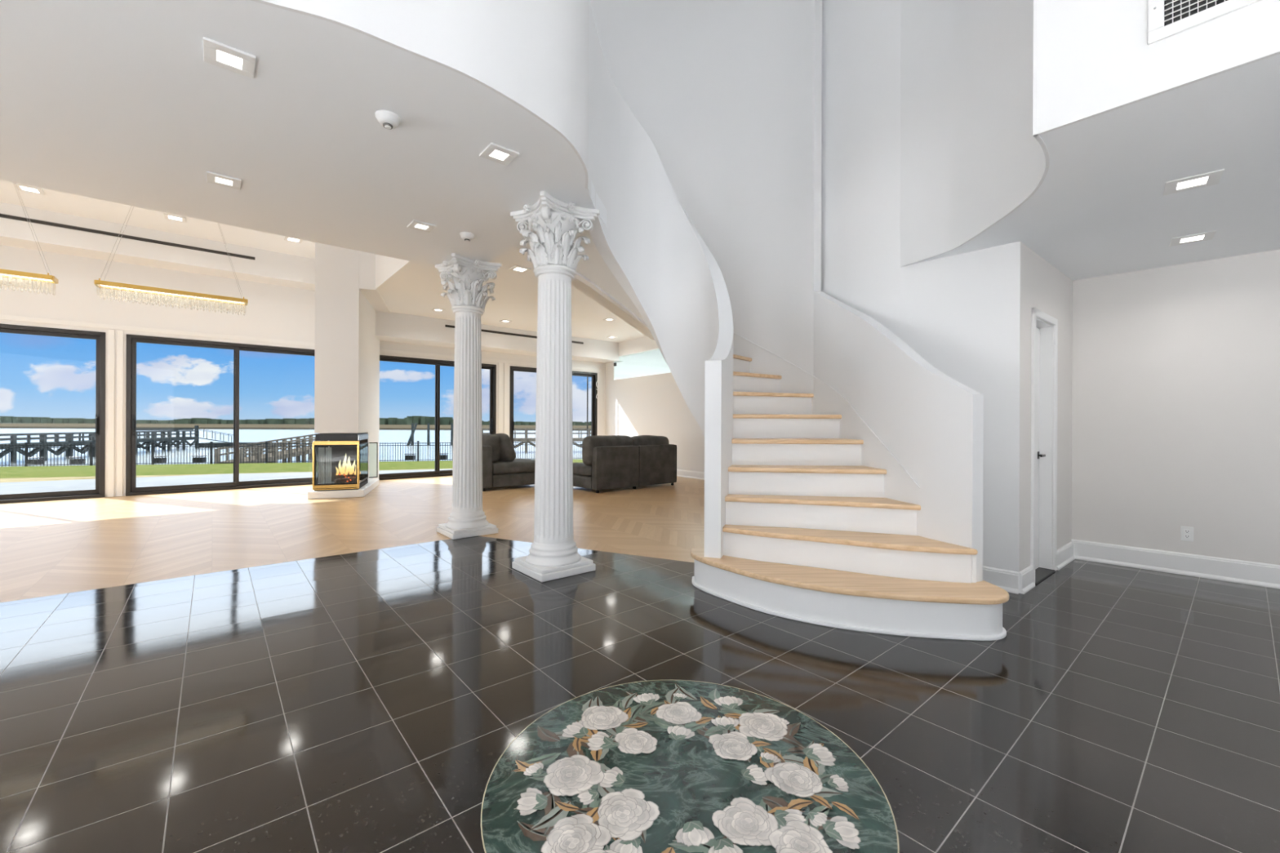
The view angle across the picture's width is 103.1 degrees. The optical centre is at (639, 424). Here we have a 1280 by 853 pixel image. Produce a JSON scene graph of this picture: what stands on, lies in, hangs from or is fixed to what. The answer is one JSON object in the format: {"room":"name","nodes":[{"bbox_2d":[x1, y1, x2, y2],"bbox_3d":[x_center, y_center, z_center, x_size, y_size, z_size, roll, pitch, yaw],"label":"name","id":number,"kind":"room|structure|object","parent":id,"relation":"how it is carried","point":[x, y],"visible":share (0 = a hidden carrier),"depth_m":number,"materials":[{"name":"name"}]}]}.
{"room":"house entrance foyer","nodes":[
{"label":"house entrance foyer","id":0,"kind":"room"},
{"bbox_2d":[0,202,315,290],"bbox_3d":[-10.149,-2.856,6.375,11.660,0.470,0.560,0,0,-40],"label":"wall","id":1,"kind":"structure","parent":0,"point":[268,267],"depth_m":8.05,"materials":[{"name":"white paint"}]},
{"bbox_2d":[0,213,254,260],"bbox_3d":[-8.321,-2.899,7.542,4.160,0.050,0.010,0,0,-40],"label":"air vent","id":2,"kind":"object","parent":1,"relation":"in","point":[2,215],"visible":1,"depth_m":7.81,"materials":[{"name":"grey metal"}]},
{"bbox_2d":[0,179,315,258],"bbox_3d":[-8.510,-3.159,4.428,11.660,0.150,6.150,0,0,-40],"label":"ceiling","id":3,"kind":"structure","parent":0,"point":[54,201],"depth_m":7.64,"materials":[{"name":"white paint"}]},
{"bbox_2d":[0,182,57,284],"bbox_3d":[-6.926,-2.250,5.143,1.354,1.655,0.224,0,0,-40],"label":"crystal chandelier","id":4,"kind":"object","parent":3,"relation":"hanging from","point":[48,278],"visible":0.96,"depth_m":5.43,"materials":[{"name":"gold metal"}]},
{"bbox_2d":[12,182,45,195],"bbox_3d":[-7.999,-3.076,6.657,0.240,0.012,0.240,0,0,-40],"label":"recessed light","id":5,"kind":"object","parent":3,"relation":"in","point":[20,187],"visible":0.96,"depth_m":6.65,"materials":[{"name":"white plastic"}]},
{"bbox_2d":[93,206,248,305],"bbox_3d":[-5.611,-2.245,6.158,1.354,1.655,0.224,0,0,-40],"label":"crystal chandelier","id":6,"kind":"object","parent":3,"relation":"hanging from","point":[100,284],"visible":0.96,"depth_m":6.08,"materials":[{"name":"gold metal"}]},
{"bbox_2d":[163,213,186,222],"bbox_3d":[-6.931,-3.072,7.575,0.240,0.012,0.240,0,0,-40],"label":"recessed light","id":7,"kind":"object","parent":3,"relation":"in","point":[167,216],"visible":1,"depth_m":7.57,"materials":[{"name":"white plastic"}]},
{"bbox_2d":[284,236,302,243],"bbox_3d":[-5.760,-3.067,8.448,0.240,0.012,0.240,0,0,-40],"label":"recessed light","id":8,"kind":"object","parent":3,"relation":"in","point":[286,238],"visible":0.82,"depth_m":8.46,"materials":[{"name":"white plastic"}]},
{"bbox_2d":[0,244,605,497],"bbox_3d":[-7.880,-1.032,8.788,18.250,4.400,0.240,0,0,-40],"label":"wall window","id":9,"kind":"structure","parent":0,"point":[274,312],"depth_m":8.42,"materials":[{"name":"white paint"}]},
{"bbox_2d":[0,323,105,503],"bbox_3d":[-9.643,-0.154,7.244,2.810,2.630,0.196,0,0,-40],"label":"window","id":10,"kind":"structure","parent":9,"relation":"attached to","point":[100,491],"depth_m":8.04,"materials":[{"name":"brown metal"}]},
{"bbox_2d":[125,333,328,496],"bbox_3d":[-7.309,-0.144,9.209,2.828,2.630,0.196,0,0,-40],"label":"window","id":11,"kind":"structure","parent":9,"relation":"attached to","point":[131,489],"depth_m":8.79,"materials":[{"name":"brown metal"}]},
{"bbox_2d":[378,355,496,479],"bbox_3d":[-4.593,-0.133,11.494,2.770,2.630,0.196,0,0,-40],"label":"window","id":12,"kind":"structure","parent":9,"relation":"attached to","point":[437,473],"depth_m":11.49,"materials":[{"name":"brown metal"}]},
{"bbox_2d":[509,365,597,445],"bbox_3d":[-2.248,-0.124,13.467,2.640,2.630,0.196,0,0,-40],"label":"window","id":13,"kind":"structure","parent":9,"relation":"attached to","point":[594,375],"depth_m":14.11,"materials":[{"name":"brown metal"}]},
{"bbox_2d":[0,0,654,340],"bbox_3d":[-3.415,-1.839,3.340,17.818,0.150,5.037,0,0,-45],"label":"ceiling","id":14,"kind":"structure","parent":0,"point":[118,101],"depth_m":3.05,"materials":[{"name":"white paint"}]},
{"bbox_2d":[206,171,241,190],"bbox_3d":[-3.004,-1.756,3.668,0.190,0.012,0.190,0,0,-40],"label":"recessed light","id":15,"kind":"object","parent":14,"relation":"in","point":[212,178],"visible":1,"depth_m":3.65,"materials":[{"name":"white plastic"}]},
{"bbox_2d":[203,36,255,79],"bbox_3d":[-1.969,-1.752,2.437,0.190,0.012,0.190,0,0,-40],"label":"recessed light","id":16,"kind":"object","parent":14,"relation":"in","point":[215,53],"visible":1,"depth_m":2.43,"materials":[{"name":"white plastic"}]},
{"bbox_2d":[374,110,400,129],"bbox_3d":[-1.440,-1.725,2.903,0.132,0.061,0.132,0,0,0],"label":"smoke detector","id":17,"kind":"object","parent":14,"relation":"attached to","point":[389,120],"visible":1,"depth_m":2.87,"materials":[{"name":"white plastic"}]},
{"bbox_2d":[407,219,435,232],"bbox_3d":[-1.935,-1.752,4.501,0.190,0.012,0.190,0,0,-40],"label":"recessed light","id":18,"kind":"object","parent":14,"relation":"in","point":[415,224],"visible":1,"depth_m":4.49,"materials":[{"name":"white plastic"}]},
{"bbox_2d":[459,231,474,241],"bbox_3d":[-1.601,-1.726,4.706,0.132,0.061,0.132,0,0,0],"label":"smoke detector","id":19,"kind":"object","parent":14,"relation":"attached to","point":[466,236],"visible":1,"depth_m":4.67,"materials":[{"name":"white plastic"}]},
{"bbox_2d":[479,142,519,165],"bbox_3d":[-0.913,-1.748,3.295,0.190,0.012,0.190,0,0,-40],"label":"recessed light","id":20,"kind":"object","parent":14,"relation":"in","point":[500,154],"visible":1,"depth_m":3.29,"materials":[{"name":"white plastic"}]},
{"bbox_2d":[314,242,391,481],"bbox_3d":[-5.209,-0.988,9.466,0.880,4.335,2.612,0,0,-20],"label":"wall","id":21,"kind":"structure","parent":0,"point":[348,300],"depth_m":8.25,"materials":[{"name":"white paint"}]},
{"bbox_2d":[375,254,417,293],"bbox_3d":[-4.059,-2.641,8.102,0.105,0.830,6.000,0,0,-40],"label":"wall","id":22,"kind":"structure","parent":0,"point":[388,269],"depth_m":7.82,"materials":[{"name":"white paint"}]},
{"bbox_2d":[250,0,589,188],"bbox_3d":[-4.473,-2.500,0.912,9.937,1.475,0.905,0,0,-30],"label":"wall","id":23,"kind":"structure","parent":0,"point":[534,54],"depth_m":2.69,"materials":[{"name":"white paint"}]},
{"bbox_2d":[375,311,623,363],"bbox_3d":[-3.122,-1.988,12.200,6.400,0.490,0.700,0,0,-40],"label":"wall","id":24,"kind":"structure","parent":0,"point":[396,327],"depth_m":11.41,"materials":[{"name":"white paint"}]},
{"bbox_2d":[444,324,454,328],"bbox_3d":[-4.090,-2.101,10.921,0.192,0.048,0.010,0,0,-40],"label":"air vent","id":25,"kind":"object","parent":24,"relation":"in","point":[446,326],"depth_m":10.91,"materials":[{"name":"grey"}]},
{"bbox_2d":[480,328,537,338],"bbox_3d":[-3.025,-2.097,11.817,1.386,0.049,0.010,0,0,-40],"label":"air vent","id":26,"kind":"object","parent":24,"relation":"in","point":[504,333],"depth_m":11.79,"materials":[{"name":"grey metal"}]},
{"bbox_2d":[571,340,583,344],"bbox_3d":[-1.601,-2.091,13.015,0.347,0.050,0.010,0,0,-40],"label":"air vent","id":27,"kind":"object","parent":24,"relation":"in","point":[576,342],"depth_m":13.02,"materials":[{"name":"grey metal"}]},
{"bbox_2d":[379,246,646,342],"bbox_3d":[-0.896,-2.299,10.053,7.240,0.150,7.350,0,0,-40],"label":"ceiling","id":28,"kind":"structure","parent":0,"point":[418,291],"depth_m":9.34,"materials":[{"name":"white paint"}]},
{"bbox_2d":[431,308,445,311],"bbox_3d":[-3.940,-2.230,9.928,0.200,0.012,0.200,0,0,-40],"label":"recessed light","id":29,"kind":"object","parent":28,"relation":"in","point":[433,309],"visible":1,"depth_m":9.91,"materials":[{"name":"white plastic"}]},
{"bbox_2d":[499,320,511,322],"bbox_3d":[-2.906,-2.226,10.985,0.200,0.012,0.200,0,0,-40],"label":"recessed light","id":30,"kind":"object","parent":28,"relation":"in","point":[503,321],"visible":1,"depth_m":10.99,"materials":[{"name":"white plastic"}]},
{"bbox_2d":[508,265,531,273],"bbox_3d":[-1.722,-2.221,7.289,0.240,0.012,0.240,0,0,-40],"label":"recessed light","id":31,"kind":"object","parent":28,"relation":"in","point":[517,268],"visible":1,"depth_m":7.27,"materials":[{"name":"white plastic"}]},
{"bbox_2d":[603,318,616,320],"bbox_3d":[-0.645,-2.217,10.774,0.200,0.012,0.200,0,0,-40],"label":"recessed light","id":32,"kind":"object","parent":28,"relation":"in","point":[606,319],"visible":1,"depth_m":10.77,"materials":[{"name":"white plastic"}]},
{"bbox_2d":[0,475,1279,852],"bbox_3d":[-2.217,1.291,0.687,21.500,0.200,19.900,0,0,-40],"label":"floor","id":33,"kind":"structure","parent":0,"point":[370,701],"depth_m":2.42,"materials":[{"name":"black tile"}]},
{"bbox_2d":[307,432,379,498],"bbox_3d":[-5.119,0.669,8.937,0.842,1.020,1.751,0,0,-20],"label":"fireplace","id":34,"kind":"object","parent":33,"relation":"on","point":[346,464],"visible":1,"depth_m":8.27,"materials":[{"name":"gold metal"}]},
{"bbox_2d":[318,447,331,484],"bbox_3d":[-5.095,0.695,8.213,0.185,0.630,0.012,0,0,-20],"label":"curtain","id":35,"kind":"object","parent":34,"relation":"hanging from","point":[321,450],"depth_m":8.21,"materials":[{"name":"metal"}]},
{"bbox_2d":[315,432,367,440],"bbox_3d":[-5.063,0.212,8.666,0.596,0.105,0.981,0,0,-20],"label":"hood","id":36,"kind":"object","parent":34,"relation":"attached to","point":[361,436],"depth_m":8.24,"materials":[{"name":"black metal"}]},
{"bbox_2d":[358,434,368,439],"bbox_3d":[-4.777,0.223,8.774,0.012,0.085,0.950,0,0,-20],"label":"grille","id":37,"kind":"object","parent":34,"relation":"attached to","point":[361,437],"depth_m":8.70,"materials":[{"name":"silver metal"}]},
{"bbox_2d":[435,253,502,539],"bbox_3d":[-1.895,-0.284,5.593,0.592,2.947,0.592,0,0,-40],"label":"column","id":38,"kind":"structure","parent":33,"relation":"on","point":[468,300],"depth_m":5.47,"materials":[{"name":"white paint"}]},
{"bbox_2d":[481,433,535,491],"bbox_3d":[-2.618,0.680,9.691,1.245,1.020,1.042,0,0,-40],"label":"sofa","id":39,"kind":"object","parent":33,"relation":"on","point":[500,468],"visible":0.65,"depth_m":9.25,"materials":[{"name":"grey fabric"}]},
{"bbox_2d":[481,434,500,462],"bbox_3d":[-2.893,0.459,9.506,0.312,0.546,0.891,0,0,-40],"label":"cushion","id":40,"kind":"object","parent":39,"relation":"on","point":[488,440],"depth_m":9.20,"materials":[{"name":"grey fabric"}]},
{"bbox_2d":[494,433,515,461],"bbox_3d":[-2.603,0.467,9.493,0.619,0.594,0.340,0,0,30],"label":"pillow","id":41,"kind":"object","parent":39,"relation":"on","point":[504,451],"depth_m":9.30,"materials":[{"name":"grey fabric"}]},
{"bbox_2d":[510,191,599,582],"bbox_3d":[-0.706,-0.280,4.188,0.592,2.947,0.592,0,0,-40],"label":"column","id":42,"kind":"structure","parent":33,"relation":"on","point":[553,554],"depth_m":4.06,"materials":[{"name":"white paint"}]},
{"bbox_2d":[573,435,676,493],"bbox_3d":[-0.372,0.702,9.747,2.045,0.993,1.048,0,0,-40],"label":"sofa","id":43,"kind":"object","parent":33,"relation":"on","point":[615,461],"visible":0.99,"depth_m":9.22,"materials":[{"name":"grey fabric"}]},
{"bbox_2d":[582,435,633,466],"bbox_3d":[-0.579,0.490,9.240,1.073,0.571,0.357,0,0,-40],"label":"cushion","id":44,"kind":"object","parent":43,"relation":"on","point":[589,443],"depth_m":8.95,"materials":[{"name":"grey fabric"}]},
{"bbox_2d":[631,435,668,445],"bbox_3d":[0.168,0.498,9.844,0.959,0.569,0.348,0,0,-40],"label":"cushion","id":45,"kind":"object","parent":43,"relation":"on","point":[642,440],"depth_m":9.67,"materials":[{"name":"grey fabric"}]},
{"bbox_2d":[480,680,899,852],"bbox_3d":[0.145,1.197,1.727,1.311,0.006,1.311,0,0,17],"label":"medallion","id":46,"kind":"object","parent":33,"relation":"on","point":[652,766],"visible":1,"depth_m":1.70,"materials":[{"name":"green stone"}]},
{"bbox_2d":[575,0,1008,640],"bbox_3d":[0.658,-0.990,4.546,4.004,4.464,2.440,0,0,24],"label":"staircase","id":47,"kind":"structure","parent":33,"relation":"on","point":[863,512],"depth_m":3.77,"materials":[{"name":"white paint"}]},
{"bbox_2d":[617,349,671,379],"bbox_3d":[2.691,-0.739,11.772,2.700,4.100,9.200,0,0,-35],"label":"wall","id":48,"kind":"structure","parent":0,"point":[652,362],"depth_m":15.44,"materials":[{"name":"white paint"}]},
{"bbox_2d":[604,336,704,472],"bbox_3d":[1.631,-0.543,10.797,0.150,3.500,9.000,0,0,-35],"label":"wall","id":49,"kind":"structure","parent":0,"point":[654,405],"depth_m":12.63,"materials":[{"name":"white paint"}]},
{"bbox_2d":[676,469,704,479],"bbox_3d":[1.550,1.126,10.746,0.030,0.160,9.000,0,0,-35],"label":"baseboard","id":50,"kind":"structure","parent":49,"relation":"attached to","point":[680,473],"depth_m":11.34,"materials":[{"name":"white wood"}]},
{"bbox_2d":[527,0,822,414],"bbox_3d":[0.344,-1.893,5.582,3.018,6.412,0.897,0,0,10],"label":"wall","id":51,"kind":"structure","parent":0,"point":[726,94],"depth_m":5.56,"materials":[{"name":"white paint"}]},
{"bbox_2d":[821,0,901,337],"bbox_3d":[1.943,-1.942,4.796,0.180,6.300,1.217,0,0,-24],"label":"wall","id":52,"kind":"structure","parent":0,"point":[861,39],"depth_m":4.50,"materials":[{"name":"white paint"}]},
{"bbox_2d":[899,241,1020,572],"bbox_3d":[2.484,-0.090,3.976,0.120,2.600,0.814,0,0,-44],"label":"wall","id":53,"kind":"structure","parent":0,"point":[961,313],"depth_m":3.79,"materials":[{"name":"white paint"}]},
{"bbox_2d":[982,565,1018,594],"bbox_3d":[2.425,1.135,3.925,0.030,0.150,0.814,0,0,-44],"label":"baseboard","id":54,"kind":"structure","parent":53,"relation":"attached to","point":[1008,580],"depth_m":3.69,"materials":[{"name":"white wood"}]},
{"bbox_2d":[900,0,1049,266],"bbox_3d":[2.148,-3.199,3.233,0.342,3.785,1.983,0,0,11],"label":"wall","id":55,"kind":"structure","parent":0,"point":[971,156],"depth_m":3.68,"materials":[{"name":"white paint"}]},
{"bbox_2d":[1018,241,1072,572],"bbox_3d":[3.284,-0.087,4.181,1.557,2.600,0.130,0,0,-39],"label":"wall","id":56,"kind":"structure","parent":0,"point":[1044,287],"depth_m":4.08,"materials":[{"name":"white paint"}]},
{"bbox_2d":[1018,565,1035,594],"bbox_3d":[2.834,1.136,3.716,0.280,0.150,0.030,0,0,-39],"label":"baseboard","id":57,"kind":"structure","parent":56,"relation":"attached to","point":[1026,583],"depth_m":3.69,"materials":[{"name":"white wood"}]},
{"bbox_2d":[1035,328,1045,568],"bbox_3d":[3.152,0.201,4.087,0.535,2.000,0.091,0,0,-39],"label":"door","id":58,"kind":"structure","parent":56,"relation":"in","point":[1037,340],"depth_m":4.21,"materials":[{"name":"white wood"}]},
{"bbox_2d":[1030,307,1057,583],"bbox_3d":[3.164,0.170,4.072,0.675,2.085,0.148,0,0,-39],"label":"trim","id":59,"kind":"structure","parent":56,"relation":"attached to","point":[1048,332],"depth_m":4.21,"materials":[{"name":"white wood"}]},
{"bbox_2d":[1035,567,1055,584],"bbox_3d":[3.160,1.207,4.071,0.545,0.012,0.150,0,0,-39],"label":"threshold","id":60,"kind":"structure","parent":56,"relation":"attached to","point":[1041,574],"depth_m":4.08,"materials":[{"name":"black stone"}]},
{"bbox_2d":[1057,541,1075,570],"bbox_3d":[3.701,1.140,4.419,0.602,0.150,0.030,0,0,-39],"label":"baseboard","id":61,"kind":"structure","parent":56,"relation":"attached to","point":[1065,555],"depth_m":4.40,"materials":[{"name":"white wood"}]},
{"bbox_2d":[911,53,1279,280],"bbox_3d":[5.396,-1.368,2.967,7.220,0.140,8.066,0,0,0],"label":"ceiling","id":62,"kind":"structure","parent":0,"point":[1100,208],"depth_m":2.78,"materials":[{"name":"white paint"}]},
{"bbox_2d":[1168,231,1216,246],"bbox_3d":[3.880,-1.302,3.571,0.210,0.006,0.210,0,0,43],"label":"recessed light","id":63,"kind":"object","parent":62,"relation":"in","point":[1206,236],"visible":1,"depth_m":3.56,"materials":[{"name":"white plastic"}]},
{"bbox_2d":[1163,168,1224,195],"bbox_3d":[2.989,-1.305,2.750,0.210,0.006,0.210,0,0,43],"label":"recessed light","id":64,"kind":"object","parent":62,"relation":"in","point":[1212,178],"visible":1,"depth_m":2.74,"materials":[{"name":"white plastic"}]},
{"bbox_2d":[1033,0,1279,137],"bbox_3d":[3.282,-3.194,0.620,0.020,3.785,4.500,0,0,-41],"label":"wall","id":65,"kind":"structure","parent":0,"point":[1095,58],"depth_m":2.08,"materials":[{"name":"white paint"}]},
{"bbox_2d":[1147,0,1262,44],"bbox_3d":[2.226,-1.718,1.788,0.014,0.420,0.620,0,0,-41],"label":"air vent","id":66,"kind":"object","parent":65,"relation":"in","point":[1166,19],"visible":1,"depth_m":1.95,"materials":[{"name":"white plastic"}]},
{"bbox_2d":[1071,249,1279,564],"bbox_3d":[5.063,-0.080,3.581,0.150,2.600,3.070,0,0,-45],"label":"wall","id":67,"kind":"structure","parent":0,"point":[1175,397],"depth_m":4.15,"materials":[{"name":"white paint"}]},
{"bbox_2d":[1071,539,1279,588],"bbox_3d":[4.994,1.135,3.518,0.030,0.170,3.070,0,0,-45],"label":"baseboard","id":68,"kind":"structure","parent":67,"relation":"attached to","point":[1265,575],"depth_m":4.12,"materials":[{"name":"white wood"}]},
{"bbox_2d":[1181,525,1193,541],"bbox_3d":[4.426,0.887,4.109,0.008,0.116,0.070,0,0,-45],"label":"wall outlet","id":69,"kind":"object","parent":67,"relation":"attached to","point":[1187,532],"visible":1,"depth_m":4.11,"materials":[{"name":"white plastic"}]},
{"label":"outside","id":70,"kind":"structure","parent":0,"visible":0},
{"bbox_2d":[0,468,447,482],"bbox_3d":[-21.887,2.283,14.080,77.265,2.060,10.275,0,0,-15],"label":"bank","id":71,"kind":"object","parent":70,"point":[21,479],"visible":0.09,"depth_m":13.21,"materials":[{"name":"plant"}]},
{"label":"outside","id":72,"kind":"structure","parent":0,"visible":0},
{"bbox_2d":[0,428,591,466],"bbox_3d":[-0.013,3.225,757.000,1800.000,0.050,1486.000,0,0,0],"label":"water","id":73,"kind":"structure","parent":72,"point":[245,435],"depth_m":87.12,"materials":[{"name":"grey liquid"}]},
{"bbox_2d":[0,430,199,462],"bbox_3d":[-51.409,2.184,46.750,2.267,2.820,31.699,0,0,-14],"label":"pier","id":74,"kind":"structure","parent":73,"relation":"in","point":[69,437],"depth_m":45.54,"materials":[{"name":"grey wood"}]},
{"bbox_2d":[136,427,193,431],"bbox_3d":[-55.203,0.604,58.550,0.758,0.250,6.184,0,0,26],"label":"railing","id":75,"kind":"object","parent":74,"relation":"on","point":[183,428],"visible":0.64,"depth_m":58.60,"materials":[{"name":"grey wood"}]},
{"bbox_2d":[194,425,279,447],"bbox_3d":[-52.259,1.741,65.594,8.704,3.700,5.470,0,0,-9],"label":"floating dock","id":76,"kind":"object","parent":73,"relation":"on","point":[196,427],"visible":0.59,"depth_m":64.82,"materials":[{"name":"grey wood"}]},
{"bbox_2d":[214,433,318,463],"bbox_3d":[-27.659,2.059,42.250,1.827,3.260,15.735,0,0,2],"label":"walkway","id":77,"kind":"structure","parent":73,"relation":"in","point":[310,437],"depth_m":38.30,"materials":[{"name":"brown wood"}]},
{"bbox_2d":[406,422,417,444],"bbox_3d":[-32.557,1.779,72.293,1.805,3.938,0.440,0,0,0],"label":"mooring pile","id":78,"kind":"object","parent":73,"relation":"in","point":[415,424],"visible":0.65,"depth_m":72.13,"materials":[{"name":"grey wood"}]},
{"bbox_2d":[410,422,413,444],"bbox_3d":[-33.531,1.766,74.878,0.406,3.800,0.406,0,0,23],"label":"mooring pile","id":79,"kind":"object","parent":73,"relation":"in","point":[412,424],"visible":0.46,"depth_m":74.72,"materials":[{"name":"grey wood"}]},
{"bbox_2d":[426,423,430,444],"bbox_3d":[-31.265,1.775,75.100,0.406,3.800,0.406,0,0,23],"label":"mooring pile","id":80,"kind":"object","parent":73,"relation":"in","point":[428,427],"visible":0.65,"depth_m":74.95,"materials":[{"name":"grey wood"}]},
{"bbox_2d":[450,423,453,444],"bbox_3d":[-27.909,1.788,75.427,0.406,3.800,0.406,0,0,23],"label":"mooring pile","id":81,"kind":"object","parent":73,"relation":"in","point":[451,424],"visible":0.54,"depth_m":75.27,"materials":[{"name":"grey wood"}]},
{"bbox_2d":[481,428,591,453],"bbox_3d":[-9.259,2.133,58.000,17.244,3.260,2.466,0,0,-14],"label":"pier","id":82,"kind":"structure","parent":73,"relation":"in","point":[526,439],"depth_m":56.10,"materials":[{"name":"grey wood"}]},
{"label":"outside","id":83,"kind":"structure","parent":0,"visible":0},
{"bbox_2d":[28,457,45,464],"bbox_3d":[-33.980,2.059,28.592,0.620,0.410,0.400,0,0,0],"label":"box","id":84,"kind":"object","parent":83,"point":[31,460],"visible":0.62,"depth_m":28.43,"materials":[{"name":"black metal"}]},
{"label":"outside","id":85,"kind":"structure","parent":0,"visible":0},
{"bbox_2d":[68,456,86,463],"bbox_3d":[-32.164,2.066,29.048,0.620,0.410,0.400,0,0,0],"label":"box","id":86,"kind":"object","parent":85,"point":[73,460],"visible":0.84,"depth_m":28.87,"materials":[{"name":"black metal"}]},
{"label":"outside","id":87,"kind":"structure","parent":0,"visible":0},
{"bbox_2d":[154,455,167,462],"bbox_3d":[-28.389,2.082,29.998,0.620,0.410,0.400,0,0,0],"label":"box","id":88,"kind":"object","parent":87,"point":[160,459],"visible":0.71,"depth_m":29.83,"materials":[{"name":"black metal"}]},
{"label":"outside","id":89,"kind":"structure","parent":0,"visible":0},
{"bbox_2d":[191,455,207,462],"bbox_3d":[-26.442,2.089,30.487,0.620,0.410,0.400,0,0,0],"label":"box","id":90,"kind":"object","parent":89,"point":[194,458],"visible":0.79,"depth_m":30.31,"materials":[{"name":"black metal"}]},
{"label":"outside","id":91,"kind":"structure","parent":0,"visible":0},
{"bbox_2d":[404,453,416,459],"bbox_3d":[-15.084,2.135,33.344,0.620,0.410,0.400,0,0,0],"label":"box","id":92,"kind":"object","parent":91,"point":[409,455],"visible":0.92,"depth_m":33.16,"materials":[{"name":"black metal"}]},
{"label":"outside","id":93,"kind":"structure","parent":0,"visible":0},
{"bbox_2d":[440,453,447,459],"bbox_3d":[-13.135,2.143,33.834,0.620,0.410,0.400,0,0,0],"label":"box","id":94,"kind":"object","parent":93,"point":[441,453],"visible":0.46,"depth_m":33.65,"materials":[{"name":"black metal"}]},
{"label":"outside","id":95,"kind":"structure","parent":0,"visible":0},
{"bbox_2d":[0,458,582,478],"bbox_3d":[-22.419,2.365,21.221,79.114,1.890,18.128,0,0,-14],"label":"lawn","id":96,"kind":"structure","parent":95,"point":[18,472],"depth_m":19.86,"materials":[{"name":"green plant"}]},
{"bbox_2d":[0,440,582,466],"bbox_3d":[-16.518,1.684,30.922,49.544,1.300,0.427,0,0,-14],"label":"iron fence","id":97,"kind":"object","parent":96,"relation":"on","point":[26,445],"visible":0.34,"depth_m":28.88,"materials":[{"name":"black metal"}]},
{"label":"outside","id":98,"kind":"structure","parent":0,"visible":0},
{"bbox_2d":[0,423,591,431],"bbox_3d":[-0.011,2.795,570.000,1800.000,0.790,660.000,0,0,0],"label":"marsh","id":99,"kind":"structure","parent":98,"point":[201,426],"depth_m":298.11,"materials":[{"name":"plant"}]},
{"bbox_2d":[0,415,591,425],"bbox_3d":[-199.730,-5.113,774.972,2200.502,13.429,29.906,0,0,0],"label":"tree line","id":100,"kind":"object","parent":99,"relation":"on","point":[414,419],"visible":0.31,"depth_m":767.23,"materials":[{"name":"green plant"}]},
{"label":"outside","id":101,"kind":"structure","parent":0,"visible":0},
{"bbox_2d":[0,468,452,494],"bbox_3d":[-18.462,1.336,12.499,67.459,0.180,20.395,0,0,-39],"label":"patio","id":102,"kind":"structure","parent":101,"point":[83,484],"depth_m":11.29,"materials":[{"name":"concrete"}]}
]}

